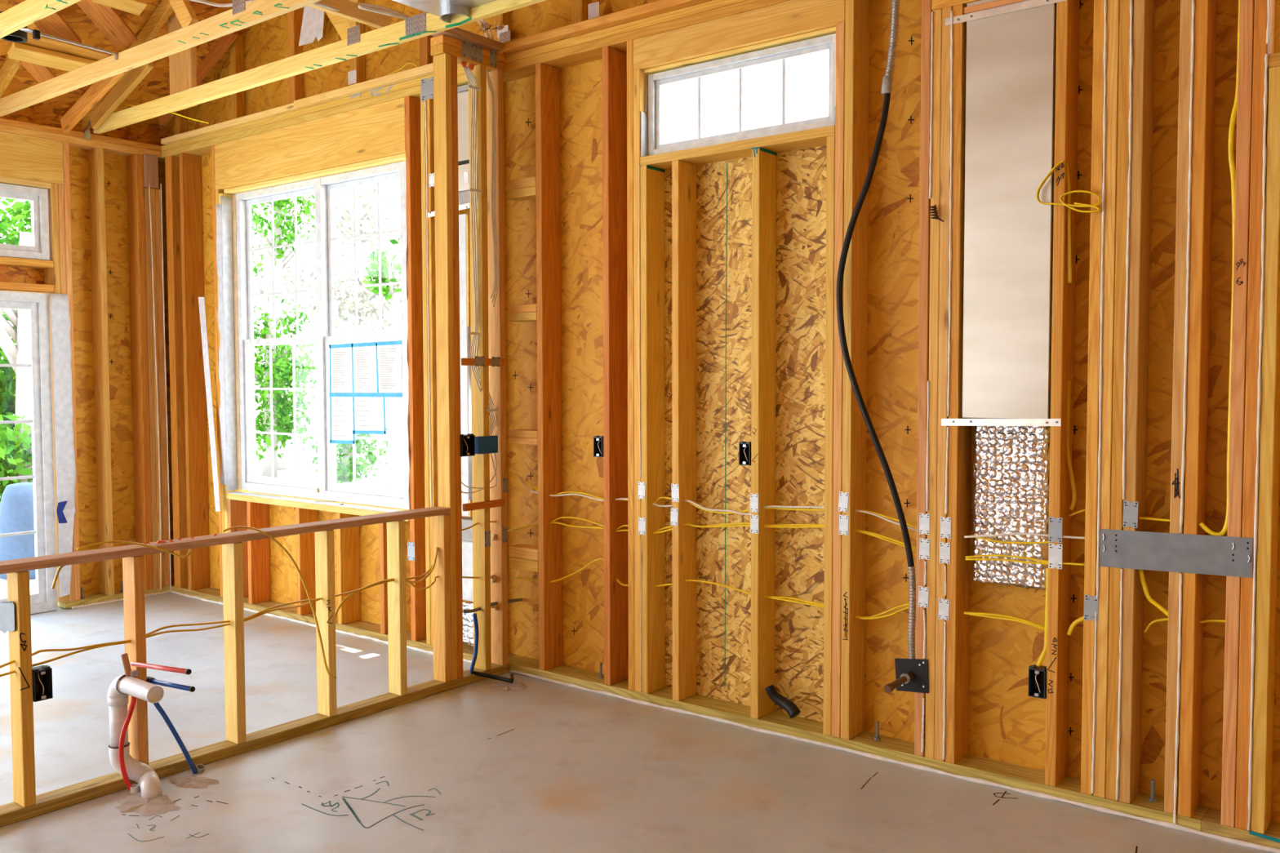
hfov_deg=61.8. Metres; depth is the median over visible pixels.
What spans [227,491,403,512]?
flashing
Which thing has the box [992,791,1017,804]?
marking
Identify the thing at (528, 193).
blocking
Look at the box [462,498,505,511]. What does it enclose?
block
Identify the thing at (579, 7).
stud
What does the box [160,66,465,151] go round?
plate
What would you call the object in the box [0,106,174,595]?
wall
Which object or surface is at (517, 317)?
blocking
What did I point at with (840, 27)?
stud
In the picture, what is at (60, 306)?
wrap
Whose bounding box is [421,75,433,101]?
plate
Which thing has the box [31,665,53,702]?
electrical box
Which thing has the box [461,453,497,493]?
electrical cable
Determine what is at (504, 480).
plate
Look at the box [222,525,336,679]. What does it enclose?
electrical cable
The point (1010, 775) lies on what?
plate
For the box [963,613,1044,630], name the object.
electrical cable
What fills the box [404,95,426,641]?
stud
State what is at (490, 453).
electrical cable
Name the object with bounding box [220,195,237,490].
wrap
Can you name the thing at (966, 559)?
electrical cable
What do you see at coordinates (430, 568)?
electrical cable
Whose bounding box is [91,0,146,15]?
brace
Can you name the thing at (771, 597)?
electrical cable
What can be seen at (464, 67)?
electrical cable
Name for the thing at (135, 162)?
stud
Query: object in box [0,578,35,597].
patio
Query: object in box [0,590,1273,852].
floor
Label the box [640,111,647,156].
flap
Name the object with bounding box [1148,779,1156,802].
bolt
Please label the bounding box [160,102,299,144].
wood beam
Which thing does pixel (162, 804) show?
concrete patch
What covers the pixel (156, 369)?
bead
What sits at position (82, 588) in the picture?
bolt
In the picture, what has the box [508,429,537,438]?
blocking
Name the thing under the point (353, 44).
roof truss
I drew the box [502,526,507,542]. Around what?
plate
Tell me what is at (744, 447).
electrical box
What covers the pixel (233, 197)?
seal
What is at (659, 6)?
wood beam
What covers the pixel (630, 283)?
stud
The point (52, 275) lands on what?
stud
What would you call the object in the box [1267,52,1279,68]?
board
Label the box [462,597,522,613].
pipe
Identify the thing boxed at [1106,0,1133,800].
stud
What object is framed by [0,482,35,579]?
covered grill
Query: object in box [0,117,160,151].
plate
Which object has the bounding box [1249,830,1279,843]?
tape strip
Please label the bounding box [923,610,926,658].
bead
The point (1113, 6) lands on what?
stud
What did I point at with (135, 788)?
pipe sleeve
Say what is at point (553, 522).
electrical cable
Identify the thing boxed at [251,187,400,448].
tree
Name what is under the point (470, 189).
cable staple
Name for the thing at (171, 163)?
stud
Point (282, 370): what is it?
tree
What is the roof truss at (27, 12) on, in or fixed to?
attached to the roof sheathing
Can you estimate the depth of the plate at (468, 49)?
5.09 m
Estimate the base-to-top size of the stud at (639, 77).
2.826 m
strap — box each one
[427,203,469,217]
[941,418,1061,426]
[945,0,1066,25]
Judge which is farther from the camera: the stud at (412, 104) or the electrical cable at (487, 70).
the stud at (412, 104)
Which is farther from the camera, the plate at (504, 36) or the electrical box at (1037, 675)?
the plate at (504, 36)
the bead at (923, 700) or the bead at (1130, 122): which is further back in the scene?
the bead at (923, 700)
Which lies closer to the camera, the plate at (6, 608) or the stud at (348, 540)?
the plate at (6, 608)
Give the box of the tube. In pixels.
[764,684,800,718]
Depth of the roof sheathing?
6.63 m
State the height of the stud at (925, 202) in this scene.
2.961 m
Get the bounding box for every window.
[0,182,53,268]
[235,160,408,507]
[648,33,835,155]
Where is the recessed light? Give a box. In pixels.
[0,10,117,60]
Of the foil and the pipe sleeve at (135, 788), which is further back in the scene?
the foil
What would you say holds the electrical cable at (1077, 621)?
attached to the stud at (1096, 180)
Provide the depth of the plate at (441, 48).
5.06 m
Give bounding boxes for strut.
[307,0,391,28]
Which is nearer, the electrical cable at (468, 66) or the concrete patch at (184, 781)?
the concrete patch at (184, 781)
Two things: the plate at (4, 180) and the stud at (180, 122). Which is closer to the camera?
the plate at (4, 180)
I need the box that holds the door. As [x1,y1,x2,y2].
[0,290,57,613]
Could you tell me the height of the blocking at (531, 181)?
0.047 m
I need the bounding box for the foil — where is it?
[480,17,504,41]
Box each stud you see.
[6,570,35,807]
[44,182,68,603]
[57,183,74,601]
[62,141,80,600]
[88,146,114,595]
[122,555,148,764]
[126,153,153,589]
[144,187,158,588]
[150,188,164,587]
[155,188,169,586]
[164,155,188,587]
[173,108,187,134]
[178,152,209,590]
[211,144,222,597]
[215,189,233,533]
[218,192,245,533]
[222,542,246,744]
[226,499,248,597]
[230,34,245,119]
[246,502,271,604]
[287,7,303,103]
[295,507,318,615]
[315,529,337,716]
[336,512,360,624]
[349,0,365,84]
[379,522,387,634]
[386,520,407,695]
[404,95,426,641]
[419,9,434,66]
[420,93,431,644]
[425,97,437,644]
[431,514,451,682]
[468,63,491,671]
[486,69,507,665]
[493,10,511,54]
[535,62,563,670]
[571,0,590,23]
[602,45,628,685]
[626,40,635,691]
[633,68,648,692]
[640,164,665,693]
[671,160,696,701]
[750,146,777,719]
[822,135,835,735]
[831,22,844,737]
[840,0,870,739]
[914,0,932,756]
[924,8,942,759]
[934,6,952,761]
[944,3,972,764]
[1044,0,1079,786]
[1080,0,1106,795]
[1093,0,1119,798]
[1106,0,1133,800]
[1118,0,1155,804]
[1164,0,1191,813]
[1177,0,1217,817]
[1221,0,1254,827]
[1235,0,1275,831]
[1250,66,1279,834]
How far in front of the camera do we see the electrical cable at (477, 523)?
5.26 m
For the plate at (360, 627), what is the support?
on the floor at (578, 771)
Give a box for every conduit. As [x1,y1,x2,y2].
[884,0,899,76]
[907,566,915,658]
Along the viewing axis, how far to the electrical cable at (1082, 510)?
3.73 m
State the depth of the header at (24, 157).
6.68 m
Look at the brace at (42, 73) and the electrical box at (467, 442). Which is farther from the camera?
the brace at (42, 73)
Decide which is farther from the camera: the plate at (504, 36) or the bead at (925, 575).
the plate at (504, 36)
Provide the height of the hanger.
0.195 m
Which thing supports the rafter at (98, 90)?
on the plate at (2, 121)
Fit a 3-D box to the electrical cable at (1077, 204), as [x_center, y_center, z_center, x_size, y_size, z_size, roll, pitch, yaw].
[1.460,-0.816,3.644,0.213,0.188,0.018,2,3,38]
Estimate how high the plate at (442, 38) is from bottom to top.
0.038 m
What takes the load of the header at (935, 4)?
attached to the wall at (1006, 724)
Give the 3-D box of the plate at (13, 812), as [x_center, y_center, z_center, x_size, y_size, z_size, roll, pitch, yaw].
[-2.241,1.317,3.481,0.089,0.042,5.016,2,3,38]
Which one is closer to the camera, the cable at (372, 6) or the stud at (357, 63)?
the cable at (372, 6)
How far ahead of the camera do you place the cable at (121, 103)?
6.40 m
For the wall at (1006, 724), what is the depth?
4.49 m
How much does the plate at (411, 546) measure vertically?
0.103 m
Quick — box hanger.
[84,111,93,140]
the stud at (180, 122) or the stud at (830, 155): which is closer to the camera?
the stud at (830, 155)
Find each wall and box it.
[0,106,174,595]
[169,0,1279,822]
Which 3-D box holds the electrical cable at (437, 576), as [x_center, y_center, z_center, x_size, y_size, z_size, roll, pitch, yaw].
[-1.001,0.763,5.044,0.014,0.144,1.073,2,3,38]
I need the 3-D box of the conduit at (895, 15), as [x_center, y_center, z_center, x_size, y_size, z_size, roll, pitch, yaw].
[0.956,-1.493,4.054,0.059,0.364,0.032,1,3,22]
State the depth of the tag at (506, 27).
5.39 m
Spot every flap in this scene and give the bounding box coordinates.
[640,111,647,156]
[644,75,647,111]
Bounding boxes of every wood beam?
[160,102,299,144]
[293,62,462,109]
[501,0,711,53]
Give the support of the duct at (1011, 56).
attached to the stud at (1068, 12)
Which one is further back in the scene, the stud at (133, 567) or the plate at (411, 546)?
the plate at (411, 546)
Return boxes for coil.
[928,204,944,222]
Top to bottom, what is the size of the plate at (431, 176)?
0.071 m
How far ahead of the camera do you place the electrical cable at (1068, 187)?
3.69 m
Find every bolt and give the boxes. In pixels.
[80,586,84,598]
[120,581,123,592]
[598,662,603,678]
[874,721,879,740]
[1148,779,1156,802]
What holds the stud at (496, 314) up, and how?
on the plate at (13, 812)
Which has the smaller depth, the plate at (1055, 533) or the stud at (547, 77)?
the plate at (1055, 533)
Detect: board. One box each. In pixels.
[0,506,450,574]
[226,491,409,521]
[640,124,835,168]
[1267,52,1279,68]
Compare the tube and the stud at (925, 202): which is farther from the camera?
the tube
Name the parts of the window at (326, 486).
sash, sash, sash, sash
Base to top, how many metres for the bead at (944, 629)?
0.522 m
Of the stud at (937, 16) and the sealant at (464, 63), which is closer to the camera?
the stud at (937, 16)
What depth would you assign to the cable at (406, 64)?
5.73 m
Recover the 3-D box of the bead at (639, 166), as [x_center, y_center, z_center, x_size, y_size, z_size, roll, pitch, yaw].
[0.000,-0.466,4.828,0.009,1.409,0.005,2,3,38]
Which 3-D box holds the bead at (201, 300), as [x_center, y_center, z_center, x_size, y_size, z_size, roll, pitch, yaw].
[-2.825,-0.151,7.014,0.013,1.407,0.266,-3,4,-44]
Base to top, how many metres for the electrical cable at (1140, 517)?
0.010 m
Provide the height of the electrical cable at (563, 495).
0.075 m
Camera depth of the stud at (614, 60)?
4.99 m
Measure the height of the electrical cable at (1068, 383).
0.455 m
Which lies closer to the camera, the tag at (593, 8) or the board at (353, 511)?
the tag at (593, 8)
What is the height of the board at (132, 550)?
0.028 m
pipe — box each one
[107,674,164,798]
[118,661,191,791]
[146,676,198,773]
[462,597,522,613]
[469,613,479,672]
[471,670,513,683]
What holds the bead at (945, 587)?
attached to the stud at (959, 468)
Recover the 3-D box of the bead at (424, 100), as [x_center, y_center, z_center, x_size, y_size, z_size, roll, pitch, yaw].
[-1.128,-0.634,5.704,0.020,2.184,0.012,2,3,38]
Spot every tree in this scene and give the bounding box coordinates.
[0,197,31,394]
[0,240,19,493]
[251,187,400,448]
[251,194,315,470]
[253,252,316,477]
[290,181,401,462]
[310,320,388,483]
[356,207,401,484]
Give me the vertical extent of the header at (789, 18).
0.134 m
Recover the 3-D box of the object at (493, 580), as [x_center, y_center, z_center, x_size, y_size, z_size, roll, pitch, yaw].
[-0.736,0.768,5.386,0.032,0.040,0.029,2,3,38]
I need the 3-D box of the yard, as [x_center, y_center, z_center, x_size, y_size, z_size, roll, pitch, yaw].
[15.288,0.995,19.596,80.000,0.150,40.400,2,3,38]
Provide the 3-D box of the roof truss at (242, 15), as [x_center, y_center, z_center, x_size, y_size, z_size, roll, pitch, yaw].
[-0.117,-2.960,3.445,10.420,2.727,0.102,2,3,38]
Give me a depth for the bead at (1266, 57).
3.33 m
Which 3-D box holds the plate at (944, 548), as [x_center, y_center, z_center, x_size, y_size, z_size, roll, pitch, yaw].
[1.136,0.472,3.983,0.040,0.079,0.002,2,3,38]
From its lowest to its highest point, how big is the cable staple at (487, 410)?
0.012 m
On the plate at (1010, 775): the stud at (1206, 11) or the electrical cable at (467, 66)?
the stud at (1206, 11)
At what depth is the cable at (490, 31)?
5.20 m
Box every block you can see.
[143,153,158,188]
[461,358,504,365]
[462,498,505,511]
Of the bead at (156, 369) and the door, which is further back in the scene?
the bead at (156, 369)
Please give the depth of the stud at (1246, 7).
3.37 m
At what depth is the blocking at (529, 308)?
5.28 m
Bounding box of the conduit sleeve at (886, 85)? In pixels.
[880,75,893,93]
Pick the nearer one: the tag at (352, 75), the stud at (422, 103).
the stud at (422, 103)
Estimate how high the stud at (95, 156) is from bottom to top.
2.961 m
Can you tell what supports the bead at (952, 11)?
attached to the stud at (959, 468)
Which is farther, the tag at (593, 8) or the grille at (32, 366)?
the grille at (32, 366)
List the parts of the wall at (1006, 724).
sheathing panel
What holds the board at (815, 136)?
on the stud at (683, 173)
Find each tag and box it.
[347,69,356,84]
[497,24,508,37]
[587,1,599,19]
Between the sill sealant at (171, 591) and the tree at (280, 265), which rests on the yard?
the tree at (280, 265)
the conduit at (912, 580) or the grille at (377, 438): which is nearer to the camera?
the conduit at (912, 580)
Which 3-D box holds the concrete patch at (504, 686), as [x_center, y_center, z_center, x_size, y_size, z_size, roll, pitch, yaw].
[-0.636,1.253,5.172,0.203,0.009,0.163,1,3,18]
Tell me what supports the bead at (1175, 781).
attached to the stud at (1185, 33)
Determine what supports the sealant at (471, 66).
attached to the plate at (441, 48)
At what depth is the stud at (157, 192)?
7.38 m
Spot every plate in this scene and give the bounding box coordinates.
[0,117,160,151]
[0,124,161,158]
[0,176,51,189]
[0,600,15,633]
[0,662,509,827]
[57,586,170,608]
[158,73,511,162]
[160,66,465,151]
[171,585,515,660]
[223,152,405,194]
[407,541,415,561]
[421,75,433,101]
[428,173,434,186]
[430,34,504,62]
[431,26,502,52]
[431,43,504,71]
[462,40,475,60]
[475,44,482,62]
[475,355,484,366]
[484,530,490,547]
[489,48,497,67]
[491,356,500,366]
[499,30,510,42]
[502,477,507,493]
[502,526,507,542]
[503,0,789,79]
[504,0,747,62]
[507,654,1208,831]
[638,481,645,499]
[638,517,645,535]
[643,26,835,74]
[670,507,678,526]
[671,484,679,502]
[750,493,758,512]
[750,514,758,533]
[838,491,848,512]
[839,515,848,535]
[917,586,928,608]
[919,513,929,534]
[919,537,929,559]
[937,598,949,620]
[939,542,950,564]
[940,516,951,538]
[1048,516,1062,542]
[1048,542,1062,569]
[1084,594,1098,622]
[1100,528,1253,577]
[1122,500,1138,528]
[1201,807,1279,848]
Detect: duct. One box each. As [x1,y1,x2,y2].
[457,84,473,646]
[962,0,1057,590]
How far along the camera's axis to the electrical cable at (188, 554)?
3.88 m
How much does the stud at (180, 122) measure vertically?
0.510 m
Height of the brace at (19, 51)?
0.077 m
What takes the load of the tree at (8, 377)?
on the yard
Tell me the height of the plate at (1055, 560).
0.088 m
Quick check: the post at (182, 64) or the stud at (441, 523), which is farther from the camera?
the post at (182, 64)
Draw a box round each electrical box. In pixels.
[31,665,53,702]
[459,433,475,456]
[593,435,603,457]
[738,441,751,465]
[1028,664,1046,698]
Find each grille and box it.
[0,364,35,537]
[248,343,317,479]
[250,196,316,337]
[331,181,401,334]
[351,340,400,488]
[697,58,786,137]
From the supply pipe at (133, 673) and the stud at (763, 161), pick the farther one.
the stud at (763, 161)
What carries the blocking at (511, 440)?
attached to the stud at (547, 77)
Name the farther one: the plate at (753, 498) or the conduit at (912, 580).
the plate at (753, 498)
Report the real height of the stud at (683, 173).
2.395 m
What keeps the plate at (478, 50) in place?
attached to the plate at (441, 48)
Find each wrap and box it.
[50,293,75,523]
[58,508,74,597]
[215,203,226,484]
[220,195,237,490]
[405,157,409,510]
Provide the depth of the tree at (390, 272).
18.46 m
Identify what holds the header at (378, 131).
attached to the wall at (1006, 724)
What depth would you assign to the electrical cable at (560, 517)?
4.58 m
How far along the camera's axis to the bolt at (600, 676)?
5.14 m
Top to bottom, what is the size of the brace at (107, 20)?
0.222 m
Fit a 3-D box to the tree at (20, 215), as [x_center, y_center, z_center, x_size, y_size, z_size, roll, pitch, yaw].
[-7.895,-1.010,13.489,1.502,4.133,1.398,-1,3,-20]
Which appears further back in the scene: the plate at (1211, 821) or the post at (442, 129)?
the post at (442, 129)
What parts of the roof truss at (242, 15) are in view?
gang plate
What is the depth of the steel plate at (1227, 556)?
3.49 m
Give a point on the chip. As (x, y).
(159, 541)
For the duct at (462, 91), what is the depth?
5.58 m
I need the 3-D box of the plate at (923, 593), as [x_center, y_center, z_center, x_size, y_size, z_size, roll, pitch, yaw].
[1.071,0.645,4.041,0.040,0.079,0.002,4,5,38]
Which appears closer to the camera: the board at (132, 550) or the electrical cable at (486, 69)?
the board at (132, 550)
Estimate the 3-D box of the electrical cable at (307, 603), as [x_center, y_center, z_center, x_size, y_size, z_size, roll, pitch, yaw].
[-1.764,0.789,4.069,0.014,0.060,1.272,2,3,38]
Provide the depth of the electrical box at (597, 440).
5.03 m
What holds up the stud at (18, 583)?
on the plate at (13, 812)
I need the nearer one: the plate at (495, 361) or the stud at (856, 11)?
the stud at (856, 11)
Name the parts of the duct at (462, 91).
white panel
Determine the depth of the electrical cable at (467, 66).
5.21 m
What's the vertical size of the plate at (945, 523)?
0.079 m
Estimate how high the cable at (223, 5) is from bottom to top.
0.016 m
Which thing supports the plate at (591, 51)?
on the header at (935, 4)
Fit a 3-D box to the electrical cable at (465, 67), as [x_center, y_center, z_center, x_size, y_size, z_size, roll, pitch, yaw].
[-0.786,-0.837,5.216,0.007,1.784,0.168,2,3,38]
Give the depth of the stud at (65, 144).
6.89 m
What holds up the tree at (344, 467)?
on the yard
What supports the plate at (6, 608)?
attached to the stud at (18, 583)
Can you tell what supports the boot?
attached to the roof truss at (353, 44)
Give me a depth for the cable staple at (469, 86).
5.13 m
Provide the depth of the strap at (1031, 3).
3.78 m
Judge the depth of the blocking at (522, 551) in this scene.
5.34 m
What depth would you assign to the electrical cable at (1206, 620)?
3.48 m
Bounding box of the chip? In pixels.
[155,540,167,543]
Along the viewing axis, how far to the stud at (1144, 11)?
3.58 m
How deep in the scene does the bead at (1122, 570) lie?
3.62 m
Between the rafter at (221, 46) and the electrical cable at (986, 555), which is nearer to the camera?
the electrical cable at (986, 555)
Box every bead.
[148,183,161,590]
[160,183,171,590]
[198,297,220,511]
[424,100,431,506]
[639,165,640,479]
[640,538,641,692]
[920,698,924,752]
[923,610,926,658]
[924,561,926,585]
[925,380,929,511]
[928,11,933,198]
[942,622,946,759]
[944,565,946,595]
[945,426,949,514]
[946,10,953,416]
[1091,612,1097,793]
[1096,0,1107,598]
[1115,568,1123,799]
[1122,0,1133,499]
[1173,573,1182,824]
[1179,0,1195,532]
[1247,53,1268,831]
[1266,0,1271,44]
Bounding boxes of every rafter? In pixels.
[60,71,125,133]
[89,62,153,128]
[158,31,238,126]
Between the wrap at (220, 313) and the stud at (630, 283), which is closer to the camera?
the stud at (630, 283)
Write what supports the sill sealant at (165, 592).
attached to the wall at (114, 165)
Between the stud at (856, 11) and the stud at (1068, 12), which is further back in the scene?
the stud at (856, 11)
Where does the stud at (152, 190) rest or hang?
on the plate at (97, 597)
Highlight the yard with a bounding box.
[7,420,408,509]
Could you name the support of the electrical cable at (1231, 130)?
attached to the stud at (1246, 7)
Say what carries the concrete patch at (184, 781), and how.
on the floor at (578, 771)
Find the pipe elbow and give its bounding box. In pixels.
[510,673,514,680]
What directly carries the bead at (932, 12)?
attached to the stud at (937, 16)
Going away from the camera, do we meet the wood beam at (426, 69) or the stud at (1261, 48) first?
the stud at (1261, 48)
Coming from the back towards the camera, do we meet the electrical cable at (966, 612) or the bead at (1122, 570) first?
the electrical cable at (966, 612)
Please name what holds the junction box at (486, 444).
attached to the stud at (479, 401)
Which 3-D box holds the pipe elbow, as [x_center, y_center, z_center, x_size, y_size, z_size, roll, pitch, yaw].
[-0.630,1.237,5.263,0.017,0.035,0.018,2,3,38]
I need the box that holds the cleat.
[120,653,131,676]
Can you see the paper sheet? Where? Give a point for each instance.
(312, 27)
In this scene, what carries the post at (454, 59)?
on the plate at (13, 812)
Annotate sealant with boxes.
[71,591,170,608]
[170,590,471,663]
[461,61,467,67]
[467,63,474,70]
[510,669,1279,852]
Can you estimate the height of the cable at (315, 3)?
0.014 m
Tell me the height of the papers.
0.602 m
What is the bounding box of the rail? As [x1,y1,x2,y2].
[0,281,54,293]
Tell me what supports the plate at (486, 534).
attached to the stud at (479, 401)
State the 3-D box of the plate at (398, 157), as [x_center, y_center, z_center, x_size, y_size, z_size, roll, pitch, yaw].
[-1.941,-1.500,6.402,1.820,0.025,0.118,2,3,38]
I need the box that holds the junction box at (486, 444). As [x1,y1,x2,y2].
[475,435,497,453]
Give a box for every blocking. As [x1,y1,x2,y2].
[506,176,536,190]
[506,186,536,201]
[507,303,537,313]
[507,311,537,321]
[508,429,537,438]
[508,437,537,444]
[509,543,538,560]
[509,556,538,572]
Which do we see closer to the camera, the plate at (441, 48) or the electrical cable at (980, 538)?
the electrical cable at (980, 538)
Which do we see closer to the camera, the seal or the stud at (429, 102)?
the stud at (429, 102)
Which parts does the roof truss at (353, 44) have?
gang plate, gang plate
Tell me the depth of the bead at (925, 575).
4.03 m
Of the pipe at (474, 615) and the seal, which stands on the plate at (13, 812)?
the pipe at (474, 615)
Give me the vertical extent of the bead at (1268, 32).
0.132 m
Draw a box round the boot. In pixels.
[392,0,494,22]
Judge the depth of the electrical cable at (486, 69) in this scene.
5.24 m
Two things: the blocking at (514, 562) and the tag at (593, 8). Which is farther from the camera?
the blocking at (514, 562)
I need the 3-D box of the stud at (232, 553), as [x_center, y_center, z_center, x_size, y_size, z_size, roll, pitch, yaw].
[-1.617,0.858,4.259,0.089,0.801,0.038,2,3,38]
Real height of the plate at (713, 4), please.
0.038 m
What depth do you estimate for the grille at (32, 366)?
6.77 m
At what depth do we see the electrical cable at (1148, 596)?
3.58 m
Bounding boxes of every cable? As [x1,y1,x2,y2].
[0,546,438,668]
[0,599,319,676]
[51,565,65,588]
[76,540,192,557]
[120,102,208,123]
[190,0,253,7]
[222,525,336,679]
[310,2,339,11]
[335,575,509,617]
[356,2,408,16]
[358,4,410,18]
[385,62,418,75]
[408,548,438,582]
[461,453,497,488]
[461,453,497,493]
[462,520,496,530]
[463,66,491,425]
[465,66,493,428]
[466,66,494,432]
[466,66,496,435]
[467,66,496,435]
[477,20,488,37]
[480,19,493,39]
[485,69,496,298]
[486,69,497,302]
[487,70,498,306]
[507,521,916,551]
[509,557,909,617]
[524,480,916,528]
[529,490,916,531]
[551,516,916,549]
[767,596,909,619]
[836,93,914,567]
[963,611,1044,628]
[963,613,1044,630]
[964,532,1084,539]
[964,554,1084,565]
[964,558,1048,564]
[971,534,1048,544]
[1035,568,1048,666]
[1036,160,1101,213]
[1066,162,1071,283]
[1066,380,1076,510]
[1066,616,1083,635]
[1069,508,1085,516]
[1138,516,1169,521]
[1138,569,1168,617]
[1143,617,1168,632]
[1199,0,1239,536]
[1199,619,1225,623]
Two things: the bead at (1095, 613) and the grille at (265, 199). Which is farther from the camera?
the grille at (265, 199)
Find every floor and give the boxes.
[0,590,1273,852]
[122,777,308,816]
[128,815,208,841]
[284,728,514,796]
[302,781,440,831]
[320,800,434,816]
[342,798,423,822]
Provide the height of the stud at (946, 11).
2.795 m
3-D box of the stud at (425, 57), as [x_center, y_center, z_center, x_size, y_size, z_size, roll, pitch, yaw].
[-1.150,-2.741,5.760,0.065,1.760,0.064,2,3,38]
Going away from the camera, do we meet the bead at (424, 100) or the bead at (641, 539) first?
the bead at (641, 539)
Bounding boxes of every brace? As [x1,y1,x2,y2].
[7,42,96,71]
[12,31,108,61]
[18,60,56,83]
[33,11,81,43]
[76,0,137,48]
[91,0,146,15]
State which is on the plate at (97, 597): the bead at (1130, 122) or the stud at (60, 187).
the stud at (60, 187)
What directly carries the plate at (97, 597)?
on the floor at (578, 771)
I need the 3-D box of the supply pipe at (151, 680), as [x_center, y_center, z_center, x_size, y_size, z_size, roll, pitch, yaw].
[-1.653,1.114,3.917,0.314,0.412,0.167,2,3,38]
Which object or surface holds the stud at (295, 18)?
on the plate at (384, 90)
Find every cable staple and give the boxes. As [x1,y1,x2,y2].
[467,84,481,90]
[467,332,480,334]
[469,187,482,192]
[486,408,498,411]
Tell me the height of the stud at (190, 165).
2.961 m
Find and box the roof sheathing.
[0,0,252,131]
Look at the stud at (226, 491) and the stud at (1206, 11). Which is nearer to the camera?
the stud at (1206, 11)
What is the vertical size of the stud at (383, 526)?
0.658 m
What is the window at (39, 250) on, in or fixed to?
in the wall at (114, 165)
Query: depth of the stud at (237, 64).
6.90 m
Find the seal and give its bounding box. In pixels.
[231,194,241,489]
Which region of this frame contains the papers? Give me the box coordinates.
[328,340,402,444]
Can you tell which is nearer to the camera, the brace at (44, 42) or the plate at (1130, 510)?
the plate at (1130, 510)
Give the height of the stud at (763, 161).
2.397 m
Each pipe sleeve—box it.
[129,783,140,793]
[195,764,204,773]
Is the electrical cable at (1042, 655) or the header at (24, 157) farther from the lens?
the header at (24, 157)
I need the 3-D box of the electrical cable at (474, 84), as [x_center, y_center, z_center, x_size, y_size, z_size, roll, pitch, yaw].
[-0.781,-0.839,5.230,0.007,1.788,0.173,2,3,38]
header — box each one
[0,131,63,184]
[214,97,405,190]
[633,0,845,70]
[931,0,979,10]
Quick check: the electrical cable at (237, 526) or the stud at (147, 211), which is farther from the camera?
the stud at (147, 211)
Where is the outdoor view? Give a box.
[0,231,32,502]
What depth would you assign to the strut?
5.13 m
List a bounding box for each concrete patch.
[114,794,181,816]
[168,776,219,788]
[487,681,528,691]
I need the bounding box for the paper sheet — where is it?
[298,5,324,45]
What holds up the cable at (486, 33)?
on the plate at (456, 33)
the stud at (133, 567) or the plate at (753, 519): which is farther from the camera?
the plate at (753, 519)
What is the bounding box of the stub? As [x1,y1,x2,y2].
[884,658,928,693]
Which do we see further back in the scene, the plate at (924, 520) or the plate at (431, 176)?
the plate at (431, 176)
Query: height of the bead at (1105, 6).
2.013 m
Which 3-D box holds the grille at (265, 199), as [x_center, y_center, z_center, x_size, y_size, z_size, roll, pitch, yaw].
[-2.233,-0.988,6.720,0.745,0.880,0.011,2,3,38]
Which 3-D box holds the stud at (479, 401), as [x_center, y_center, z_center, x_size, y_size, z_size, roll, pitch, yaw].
[-0.789,-0.273,5.270,0.089,2.965,0.039,2,3,38]
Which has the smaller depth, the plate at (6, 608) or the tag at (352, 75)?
the plate at (6, 608)
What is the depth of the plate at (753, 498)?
4.49 m
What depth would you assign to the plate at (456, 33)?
5.08 m
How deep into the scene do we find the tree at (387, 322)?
23.23 m
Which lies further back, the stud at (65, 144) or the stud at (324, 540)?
the stud at (65, 144)
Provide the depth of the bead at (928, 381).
4.01 m
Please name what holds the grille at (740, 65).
attached to the window at (658, 82)
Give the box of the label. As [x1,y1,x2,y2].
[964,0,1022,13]
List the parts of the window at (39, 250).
sash, transom rail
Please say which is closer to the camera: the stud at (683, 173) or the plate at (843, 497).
the plate at (843, 497)
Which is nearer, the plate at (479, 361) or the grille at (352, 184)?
the plate at (479, 361)
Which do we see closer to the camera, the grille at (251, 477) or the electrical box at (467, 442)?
the electrical box at (467, 442)
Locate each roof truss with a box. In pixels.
[0,0,80,38]
[0,0,321,116]
[81,0,546,133]
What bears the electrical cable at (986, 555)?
attached to the stud at (1068, 12)
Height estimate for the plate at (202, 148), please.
0.042 m
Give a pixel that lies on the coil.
(935, 215)
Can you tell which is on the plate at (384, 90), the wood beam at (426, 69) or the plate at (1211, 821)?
the wood beam at (426, 69)
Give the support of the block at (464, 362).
attached to the stud at (496, 314)
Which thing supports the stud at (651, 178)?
on the plate at (1010, 775)
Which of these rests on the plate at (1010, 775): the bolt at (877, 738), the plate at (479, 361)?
the bolt at (877, 738)
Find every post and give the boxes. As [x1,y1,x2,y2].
[168,8,197,111]
[433,53,457,680]
[451,54,462,679]
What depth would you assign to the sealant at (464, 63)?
5.10 m
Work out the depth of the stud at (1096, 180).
3.64 m
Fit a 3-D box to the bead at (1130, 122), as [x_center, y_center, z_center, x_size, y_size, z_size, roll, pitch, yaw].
[1.620,-0.579,3.553,0.014,1.650,0.012,2,3,38]

